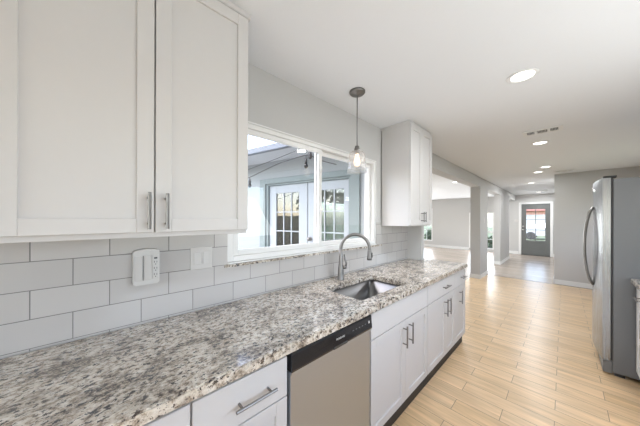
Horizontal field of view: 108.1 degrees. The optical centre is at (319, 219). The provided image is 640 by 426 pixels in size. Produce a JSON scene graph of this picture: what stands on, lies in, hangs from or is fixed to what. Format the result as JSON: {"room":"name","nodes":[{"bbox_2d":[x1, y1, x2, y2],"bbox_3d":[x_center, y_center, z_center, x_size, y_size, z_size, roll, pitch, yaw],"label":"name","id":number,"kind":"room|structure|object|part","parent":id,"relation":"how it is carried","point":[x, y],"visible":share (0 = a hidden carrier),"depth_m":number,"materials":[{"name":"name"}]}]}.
{"room":"kitchen","nodes":[
{"label":"kitchen","id":0,"kind":"room"},
{"bbox_2d":[1,63,423,358],"bbox_3d":[-0.747,0.202,1.220,5.400,2.440,0.340,0,0,-44],"label":"wall","id":1,"kind":"structure","parent":0,"point":[273,102],"depth_m":1.92,"materials":[{"name":"beige paint"}]},
{"bbox_2d":[0,0,250,242],"bbox_3d":[-0.730,-0.474,0.994,0.780,1.086,0.387,0,0,-44],"label":"upper cabinet","id":2,"kind":"object","parent":1,"relation":"attached to","point":[119,118],"visible":1,"depth_m":0.82,"materials":[{"name":"white paint"}]},
{"bbox_3d":[-0.767,-0.465,0.757,0.370,1.030,0.019,0,0,-44],"label":"door","id":3,"kind":"part","parent":2,"relation":"part of","materials":[{"name":"white paint"}]},
{"bbox_3d":[-0.628,-0.031,0.852,0.012,0.135,0.038,0,0,-44],"label":"handle","id":4,"kind":"part","parent":2,"relation":"part of","materials":[{"name":"silver metal"}]},
{"bbox_3d":[-0.588,-0.031,0.890,0.012,0.135,0.038,0,0,-44],"label":"handle","id":5,"kind":"part","parent":2,"relation":"part of","materials":[{"name":"silver metal"}]},
{"bbox_3d":[-0.494,-0.465,1.017,0.374,1.030,0.019,0,0,-44],"label":"door","id":6,"kind":"part","parent":2,"relation":"part of","materials":[{"name":"white paint"}]},
{"bbox_3d":[-0.743,-1.004,1.010,0.780,0.027,0.344,0,0,-44],"label":"crown molding","id":7,"kind":"part","parent":2,"relation":"part of","materials":[{"name":"white paint"}]},
{"bbox_2d":[0,222,407,358],"bbox_3d":[-0.181,0.271,1.779,3.650,0.476,0.010,0,0,-44],"label":"backsplash","id":8,"kind":"structure","parent":1,"relation":"attached to","point":[52,293],"depth_m":1.06,"materials":[{"name":"white tile"}]},
{"bbox_2d":[132,248,159,285],"bbox_3d":[-0.839,0.228,1.121,0.104,0.173,0.038,0,0,-44],"label":"outlet","id":9,"kind":"object","parent":8,"relation":"attached to","point":[145,261],"visible":1,"depth_m":1.11,"materials":[{"name":"white plastic"}]},
{"bbox_3d":[-0.850,0.233,1.086,0.028,0.117,0.003,0,0,-44],"label":"panel","id":10,"kind":"part","parent":9,"relation":"part of","materials":[{"name":"white plastic"}]},
{"bbox_3d":[-0.824,0.233,1.111,0.027,0.117,0.003,0,0,-44],"label":"panel","id":11,"kind":"part","parent":9,"relation":"part of","materials":[{"name":"white plastic"}]},
{"bbox_3d":[-0.802,0.231,1.132,0.027,0.113,0.002,0,0,-44],"label":"plate","id":12,"kind":"part","parent":9,"relation":"part of","materials":[{"name":"white plastic"}]},
{"bbox_2d":[190,246,211,269],"bbox_3d":[-0.665,0.219,1.305,0.114,0.124,0.009,0,0,-44],"label":"light switch","id":13,"kind":"object","parent":8,"relation":"attached to","point":[200,257],"visible":1,"depth_m":1.30,"materials":[{"name":"white plastic"}]},
{"bbox_2d":[248,143,290,155],"bbox_3d":[-1.659,-0.919,3.623,4.600,0.075,0.062,0,0,32],"label":"trim","id":14,"kind":"structure","parent":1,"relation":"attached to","point":[276,146],"depth_m":2.98,"materials":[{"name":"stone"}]},
{"bbox_2d":[224,121,381,267],"bbox_3d":[0.002,-0.171,2.044,1.730,0.928,0.175,0,0,-44],"label":"window","id":15,"kind":"structure","parent":1,"relation":"in","point":[235,256],"depth_m":1.94,"materials":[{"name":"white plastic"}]},
{"bbox_3d":[-0.272,-0.182,1.729,0.773,0.826,0.024,0,0,-44],"label":"sash","id":16,"kind":"part","parent":15,"relation":"part of","materials":[{"name":"white plastic"}]},
{"bbox_3d":[0.024,0.273,1.973,1.623,0.008,0.017,0,0,-44],"label":"sill","id":17,"kind":"part","parent":15,"relation":"part of","materials":[{"name":"white paint"}]},
{"bbox_3d":[0.023,-0.184,1.976,1.624,0.902,0.009,0,0,-44],"label":"casing","id":18,"kind":"part","parent":15,"relation":"part of","materials":[{"name":"white paint"}]},
{"bbox_3d":[0.250,-0.180,2.269,0.808,0.826,0.024,0,0,-44],"label":"sash","id":19,"kind":"part","parent":15,"relation":"part of","materials":[{"name":"white plastic"}]},
{"bbox_2d":[381,120,431,225],"bbox_3d":[1.012,-0.469,2.651,0.548,1.086,0.387,0,0,-44],"label":"upper cabinet","id":20,"kind":"object","parent":1,"relation":"attached to","point":[406,146],"visible":1,"depth_m":2.49,"materials":[{"name":"white paint"}]},
{"bbox_3d":[0.996,-0.999,2.670,0.548,0.027,0.334,0,0,-44],"label":"crown molding","id":21,"kind":"part","parent":20,"relation":"part of","materials":[{"name":"white paint"}]},
{"bbox_3d":[1.015,-0.456,2.451,0.267,1.037,0.019,0,0,-44],"label":"door","id":22,"kind":"part","parent":20,"relation":"part of","materials":[{"name":"white paint"}]},
{"bbox_3d":[1.211,-0.456,2.638,0.267,1.037,0.019,0,0,-44],"label":"door","id":23,"kind":"part","parent":20,"relation":"part of","materials":[{"name":"white paint"}]},
{"bbox_2d":[238,154,364,248],"bbox_3d":[-1.298,0.260,4.108,4.705,2.560,0.150,0,0,32],"label":"wall","id":24,"kind":"structure","parent":0,"point":[294,167],"depth_m":3.69,"materials":[{"name":"grey paint"}]},
{"bbox_2d":[248,149,299,169],"bbox_3d":[-1.108,-0.728,3.278,2.302,0.304,0.007,0,0,32],"label":"wire","id":25,"kind":"object","parent":24,"relation":"attached to","point":[298,149],"visible":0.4,"depth_m":2.93,"materials":[{"name":"black"}]},
{"bbox_2d":[248,152,336,187],"bbox_3d":[-0.976,-0.490,3.112,2.702,0.522,0.052,0,0,32],"label":"string light","id":26,"kind":"object","parent":25,"relation":"hanging from","point":[309,155],"visible":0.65,"depth_m":2.61,"materials":[{"name":"black plastic"}]},
{"bbox_3d":[-0.976,-0.524,3.112,2.702,0.400,0.010,0,0,32],"label":"cord","id":27,"kind":"part","parent":26,"relation":"part of","materials":[{"name":"black plastic"}]},
{"bbox_2d":[248,147,313,165],"bbox_3d":[-1.511,-0.934,3.860,4.600,0.034,0.500,0,0,32],"label":"trim","id":28,"kind":"structure","parent":24,"relation":"attached to","point":[268,156],"depth_m":3.33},
{"bbox_2d":[270,183,307,245],"bbox_3d":[-0.488,0.497,3.575,0.744,2.050,0.045,0,0,32],"label":"door","id":29,"kind":"structure","parent":24,"relation":"in","point":[302,188],"depth_m":3.54,"materials":[{"name":"white paint"}]},
{"bbox_2d":[260,168,359,246],"bbox_3d":[-0.204,0.443,3.409,1.740,2.160,0.175,0,0,32],"label":"trim","id":30,"kind":"structure","parent":24,"relation":"attached to","point":[354,180],"depth_m":3.27,"materials":[{"name":"grey paint"}]},
{"bbox_2d":[307,179,348,242],"bbox_3d":[0.094,0.499,3.170,0.649,2.050,0.115,0,0,32],"label":"door","id":31,"kind":"structure","parent":24,"relation":"in","point":[343,183],"depth_m":3.16,"materials":[{"name":"white paint"}]},
{"bbox_2d":[278,191,343,245],"bbox_3d":[0.888,0.207,9.254,11.111,2.440,0.150,0,0,-44],"label":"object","id":32,"kind":"structure","parent":0,"point":[329,195],"depth_m":7.41,"materials":[{"name":"beige paint"}]},
{"bbox_2d":[322,201,343,240],"bbox_3d":[1.233,0.078,9.588,3.998,1.498,0.080,0,0,-44],"label":"window","id":33,"kind":"structure","parent":32,"relation":"in","point":[322,201],"depth_m":8.81,"materials":[{"name":"white paint"}]},
{"bbox_2d":[322,225,544,245],"bbox_3d":[6.264,1.758,7.919,100.000,0.170,80.000,0,0,-44],"label":"ground","id":34,"kind":"structure","parent":0,"point":[338,228],"depth_m":26.76,"materials":[{"name":"grey concrete"}]},
{"bbox_2d":[424,228,431,239],"bbox_3d":[6.828,1.057,13.415,1.265,1.282,1.666,0,0,-44],"label":"shrub","id":35,"kind":"object","parent":34,"relation":"on","point":[430,230],"visible":0.14,"depth_m":13.55,"materials":[{"name":"green plant"}]},
{"bbox_2d":[488,236,492,247],"bbox_3d":[8.410,1.261,12.022,1.293,0.906,1.663,0,0,-44],"label":"shrub","id":36,"kind":"object","parent":34,"relation":"on","point":[490,242],"visible":0.11,"depth_m":11.63,"materials":[{"name":"green plant"}]},
{"bbox_2d":[526,209,544,227],"bbox_3d":[28.250,-0.460,23.987,7.200,4.400,14.200,0,0,-44],"label":"neighbor house","id":37,"kind":"object","parent":34,"relation":"on","point":[530,213],"visible":0.02,"depth_m":25.00,"materials":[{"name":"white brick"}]},
{"bbox_3d":[23.849,0.627,24.221,0.049,2.200,5.000,0,0,-44],"label":"garage door","id":38,"kind":"part","parent":37,"relation":"part of","materials":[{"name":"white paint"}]},
{"bbox_2d":[526,222,544,239],"bbox_3d":[19.214,0.986,18.988,1.740,1.446,4.500,0,0,-44],"label":"car","id":39,"kind":"object","parent":34,"relation":"on","point":[540,227],"visible":0.38,"depth_m":19.23,"materials":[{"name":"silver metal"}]},
{"bbox_2d":[228,0,639,199],"bbox_3d":[1.998,-1.070,5.303,15.300,0.120,7.400,0,0,-44],"label":"ceiling","id":40,"kind":"structure","parent":0,"point":[444,67],"depth_m":1.60,"materials":[{"name":"white paint"}]},
{"bbox_2d":[347,87,366,174],"bbox_3d":[0.295,-0.692,1.844,0.156,0.646,0.156,0,0,-44],"label":"pendant lamp","id":41,"kind":"object","parent":40,"relation":"hanging from","point":[356,92],"visible":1,"depth_m":1.83,"materials":[{"name":"silver metal"}]},
{"bbox_3d":[0.294,-0.469,1.844,0.052,0.102,0.052,0,0,-44],"label":"bulb","id":42,"kind":"part","parent":41,"relation":"part of","materials":[{"name":"white glass"}]},
{"bbox_3d":[0.295,-0.785,1.844,0.008,0.400,0.008,0,0,-44],"label":"rod","id":43,"kind":"part","parent":41,"relation":"part of","materials":[{"name":"silver metal"}]},
{"bbox_2d":[507,68,539,83],"bbox_3d":[1.428,-1.008,1.636,0.176,0.007,0.176,0,0,-44],"label":"recessed light","id":44,"kind":"object","parent":40,"relation":"in","point":[523,75],"visible":1,"depth_m":1.63,"materials":[{"name":"white paint"}]},
{"bbox_2d":[511,70,534,81],"bbox_3d":[1.428,-1.009,1.636,0.128,0.003,0.128,0,0,-44],"label":"diffuser","id":45,"kind":"object","parent":44,"relation":"attached to","point":[524,75],"depth_m":1.63,"materials":[{"name":"white"}]},
{"bbox_2d":[531,141,548,144],"bbox_3d":[2.903,-1.003,3.061,0.176,0.007,0.176,0,0,-44],"label":"recessed light","id":46,"kind":"object","parent":40,"relation":"in","point":[538,142],"visible":1,"depth_m":3.05,"materials":[{"name":"white"}]},
{"bbox_2d":[522,124,562,136],"bbox_3d":[2.539,-1.004,2.651,0.190,0.008,0.330,0,0,-44],"label":"ceiling vent","id":47,"kind":"object","parent":40,"relation":"in","point":[558,127],"visible":1,"depth_m":2.64,"materials":[{"name":"white metal"}]},
{"bbox_2d":[554,169,574,172],"bbox_3d":[5.041,-0.996,4.788,0.160,0.008,0.300,0,0,-44],"label":"ceiling vent","id":48,"kind":"object","parent":40,"relation":"in","point":[570,169],"visible":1,"depth_m":4.75,"materials":[{"name":"white metal"}]},
{"bbox_2d":[432,153,515,274],"bbox_3d":[4.617,0.218,6.442,9.570,2.440,0.204,0,0,-44],"label":"wall","id":49,"kind":"structure","parent":0,"point":[480,188],"depth_m":5.71,"materials":[{"name":"beige paint"}]},
{"bbox_2d":[469,270,487,278],"bbox_3d":[4.046,1.386,5.903,0.794,0.100,0.232,0,0,-44],"label":"baseboard","id":50,"kind":"structure","parent":49,"relation":"attached to","point":[485,273],"depth_m":5.67,"materials":[{"name":"white paint"}]},
{"bbox_2d":[493,256,553,281],"bbox_3d":[6.675,1.394,7.532,5.060,0.100,1.414,0,0,-44],"label":"baseboard","id":51,"kind":"structure","parent":49,"relation":"attached to","point":[508,257],"depth_m":7.44,"materials":[{"name":"white paint"}]},
{"bbox_2d":[424,193,553,253],"bbox_3d":[7.036,0.225,10.959,0.150,2.440,6.150,0,0,-44],"label":"wall","id":52,"kind":"structure","parent":0,"point":[450,216],"depth_m":11.12,"materials":[{"name":"beige paint"}]},
{"bbox_2d":[424,208,432,240],"bbox_3d":[5.674,0.291,12.355,0.100,1.698,0.648,0,0,-44],"label":"window","id":53,"kind":"structure","parent":52,"relation":"in","point":[426,229],"depth_m":12.12,"materials":[{"name":"white paint"}]},
{"bbox_2d":[469,212,493,249],"bbox_3d":[7.361,0.521,10.580,0.100,1.648,0.948,0,0,-44],"label":"window","id":54,"kind":"structure","parent":52,"relation":"in","point":[488,212],"depth_m":10.30,"materials":[{"name":"white paint"}]},
{"bbox_2d":[424,244,553,256],"bbox_3d":[6.974,1.385,10.901,0.014,0.120,5.855,0,0,-44],"label":"baseboard","id":55,"kind":"structure","parent":52,"relation":"attached to","point":[429,245],"depth_m":11.36,"materials":[{"name":"white paint"}]},
{"bbox_2d":[519,201,552,256],"bbox_3d":[8.593,0.385,9.256,0.180,2.130,1.005,0,0,-44],"label":"door","id":56,"kind":"structure","parent":52,"relation":"in","point":[526,247],"depth_m":9.22,"materials":[{"name":"white paint"}]},
{"bbox_2d":[392,246,639,425],"bbox_3d":[1.990,1.490,5.303,15.300,0.120,7.400,0,0,-44],"label":"floor","id":57,"kind":"structure","parent":0,"point":[526,355],"depth_m":2.28,"materials":[{"name":"brown wood"}]},
{"bbox_2d":[142,403,189,425],"bbox_3d":[-0.924,0.984,0.610,0.905,0.874,0.661,0,0,-44],"label":"base cabinet","id":58,"kind":"object","parent":57,"relation":"on","point":[180,416],"visible":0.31,"depth_m":0.68,"materials":[{"name":"white paint"}]},
{"bbox_2d":[190,356,286,425],"bbox_3d":[-0.466,0.986,1.046,0.360,0.874,0.661,0,0,-44],"label":"base cabinet","id":59,"kind":"object","parent":57,"relation":"on","point":[257,398],"visible":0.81,"depth_m":0.84,"materials":[{"name":"white paint"}]},
{"bbox_3d":[-0.230,0.648,0.839,0.160,0.012,0.038,0,0,-44],"label":"handle","id":60,"kind":"part","parent":59,"relation":"part of","materials":[{"name":"silver metal"}]},
{"bbox_3d":[-0.270,0.868,0.841,0.354,0.280,0.020,0,0,-44],"label":"drawer","id":61,"kind":"part","parent":59,"relation":"part of","materials":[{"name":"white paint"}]},
{"bbox_2d":[286,315,371,425],"bbox_3d":[-0.122,0.989,1.373,0.574,0.869,0.624,0,0,-44],"label":"dishwasher","id":62,"kind":"object","parent":57,"relation":"on","point":[328,378],"visible":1,"depth_m":1.14,"materials":[{"name":"silver metal"}]},
{"bbox_3d":[0.076,0.595,1.166,0.574,0.079,0.053,0,0,-44],"label":"control panel","id":63,"kind":"part","parent":62,"relation":"part of","materials":[{"name":"black plastic"}]},
{"bbox_2d":[369,287,426,425],"bbox_3d":[0.395,0.988,1.864,0.835,0.874,0.661,0,0,-44],"label":"base cabinet","id":64,"kind":"object","parent":57,"relation":"on","point":[398,333],"visible":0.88,"depth_m":1.61,"materials":[{"name":"white paint"}]},
{"bbox_3d":[0.450,1.015,1.526,0.426,0.580,0.020,0,0,-44],"label":"door","id":65,"kind":"part","parent":64,"relation":"part of","materials":[{"name":"white paint"}]},
{"bbox_3d":[0.601,0.826,1.629,0.012,0.150,0.038,0,0,-44],"label":"handle","id":66,"kind":"part","parent":64,"relation":"part of","materials":[{"name":"silver metal"}]},
{"bbox_3d":[0.666,0.826,1.691,0.012,0.150,0.038,0,0,-44],"label":"handle","id":67,"kind":"part","parent":64,"relation":"part of","materials":[{"name":"silver metal"}]},
{"bbox_3d":[0.749,1.016,1.810,0.390,0.580,0.020,0,0,-44],"label":"door","id":68,"kind":"part","parent":64,"relation":"part of","materials":[{"name":"white paint"}]},
{"bbox_2d":[423,274,454,387],"bbox_3d":[0.950,0.990,2.392,0.696,0.874,0.661,0,0,-44],"label":"base cabinet","id":69,"kind":"object","parent":57,"relation":"on","point":[440,294],"visible":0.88,"depth_m":2.15,"materials":[{"name":"white paint"}]},
{"bbox_3d":[1.051,1.017,2.097,0.429,0.580,0.020,0,0,-44],"label":"door","id":70,"kind":"part","parent":69,"relation":"part of","materials":[{"name":"white paint"}]},
{"bbox_3d":[1.147,0.644,2.187,0.690,0.157,0.020,0,0,-44],"label":"drawer","id":71,"kind":"part","parent":69,"relation":"part of","materials":[{"name":"white paint"}]},
{"bbox_3d":[1.198,0.843,2.197,0.012,0.150,0.038,0,0,-44],"label":"handle","id":72,"kind":"part","parent":69,"relation":"part of","materials":[{"name":"silver metal"}]},
{"bbox_3d":[1.260,0.843,2.256,0.012,0.150,0.038,0,0,-44],"label":"handle","id":73,"kind":"part","parent":69,"relation":"part of","materials":[{"name":"silver metal"}]},
{"bbox_3d":[1.302,1.018,2.336,0.257,0.580,0.020,0,0,-44],"label":"door","id":74,"kind":"part","parent":69,"relation":"part of","materials":[{"name":"white paint"}]},
{"bbox_2d":[451,268,466,353],"bbox_3d":[1.404,0.991,2.698,0.382,0.874,0.480,0,0,-44],"label":"base cabinet","id":75,"kind":"object","parent":57,"relation":"on","point":[459,314],"visible":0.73,"depth_m":2.55,"materials":[{"name":"white paint"}]},
{"bbox_2d":[0,258,467,425],"bbox_3d":[0.110,0.529,1.606,3.805,0.037,0.640,0,0,-44],"label":"countertop","id":76,"kind":"structure","parent":75,"relation":"on","point":[137,375],"depth_m":0.87,"materials":[{"name":"stone"}]},
{"bbox_2d":[337,233,372,280],"bbox_3d":[0.293,0.313,1.945,0.296,0.395,0.059,0,0,1],"label":"faucet","id":77,"kind":"object","parent":76,"relation":"on","point":[341,267],"visible":1,"depth_m":1.94,"materials":[{"name":"silver metal"}]},
{"bbox_3d":[0.211,0.357,1.947,0.037,0.125,0.028,0,0,3],"label":"handle","id":78,"kind":"part","parent":77,"relation":"part of","materials":[{"name":"silver metal"}]},
{"bbox_3d":[0.295,0.186,1.948,0.267,0.140,0.026,0,0,0],"label":"spout","id":79,"kind":"part","parent":77,"relation":"part of","materials":[{"name":"silver metal"}]},
{"bbox_2d":[332,280,399,299],"bbox_3d":[0.364,0.648,1.788,0.645,0.198,0.380,0,0,-44],"label":"sink","id":80,"kind":"object","parent":76,"relation":"in","point":[363,290],"visible":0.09,"depth_m":2.03,"materials":[{"name":"silver metal"}]},
{"bbox_3d":[1.538,0.645,2.559,0.376,0.157,0.020,0,0,-44],"label":"drawer","id":81,"kind":"part","parent":75,"relation":"part of","materials":[{"name":"white paint"}]},
{"bbox_3d":[1.536,1.019,2.559,0.376,0.580,0.020,0,0,-44],"label":"door","id":82,"kind":"part","parent":75,"relation":"part of","materials":[{"name":"white paint"}]},
{"bbox_2d":[487,274,551,283],"bbox_3d":[4.687,1.436,5.660,0.040,0.004,1.440,0,0,-44],"label":"trim","id":83,"kind":"structure","parent":57,"relation":"on","point":[487,274],"depth_m":5.52,"materials":[{"name":"brown wood"}]},
{"bbox_2d":[583,175,639,379],"bbox_3d":[3.167,0.518,2.211,0.860,1.832,0.879,0,0,-44],"label":"refrigerator","id":84,"kind":"object","parent":57,"relation":"on","point":[616,202],"visible":1,"depth_m":2.10,"materials":[{"name":"silver metal"}]},
{"bbox_3d":[2.861,0.283,2.468,0.023,0.830,0.084,0,0,-44],"label":"handle","id":85,"kind":"part","parent":84,"relation":"part of","materials":[{"name":"silver metal"}]},
{"bbox_3d":[3.099,0.460,2.596,0.425,1.677,0.080,0,0,-44],"label":"door","id":86,"kind":"part","parent":84,"relation":"part of","materials":[{"name":"silver metal"}]},
{"bbox_3d":[2.786,0.459,2.298,0.423,1.677,0.080,0,0,-44],"label":"door","id":87,"kind":"part","parent":84,"relation":"part of","materials":[{"name":"silver metal"}]},
{"bbox_2d":[633,288,639,377],"bbox_3d":[2.605,0.995,1.481,0.900,0.874,0.661,0,0,-44],"label":"base cabinet","id":88,"kind":"object","parent":57,"relation":"on","point":[637,299],"visible":0.95,"depth_m":1.96,"materials":[{"name":"white paint"}]},
{"bbox_2d":[631,278,639,290],"bbox_3d":[2.614,0.537,1.466,0.932,0.038,0.674,0,0,-44],"label":"countertop","id":89,"kind":"structure","parent":88,"relation":"on","point":[636,282],"depth_m":1.92,"materials":[{"name":"stone"}]},
{"bbox_3d":[2.574,0.643,1.840,0.445,0.147,0.020,0,0,-44],"label":"drawer","id":90,"kind":"part","parent":88,"relation":"part of","materials":[{"name":"white paint"}]},
{"bbox_3d":[2.572,1.017,1.840,0.445,0.590,0.020,0,0,-44],"label":"door","id":91,"kind":"part","parent":88,"relation":"part of","materials":[{"name":"white paint"}]},
{"bbox_2d":[554,166,639,283],"bbox_3d":[5.760,0.222,4.731,0.130,2.440,1.380,0,0,-44],"label":"wall","id":92,"kind":"structure","parent":0,"point":[573,192],"depth_m":4.96,"materials":[{"name":"beige paint"}]},
{"bbox_2d":[554,279,591,288],"bbox_3d":[5.633,1.391,4.757,0.014,0.100,1.188,0,0,-44],"label":"baseboard","id":93,"kind":"structure","parent":92,"relation":"attached to","point":[561,282],"depth_m":4.96,"materials":[{"name":"white paint"}]}
]}

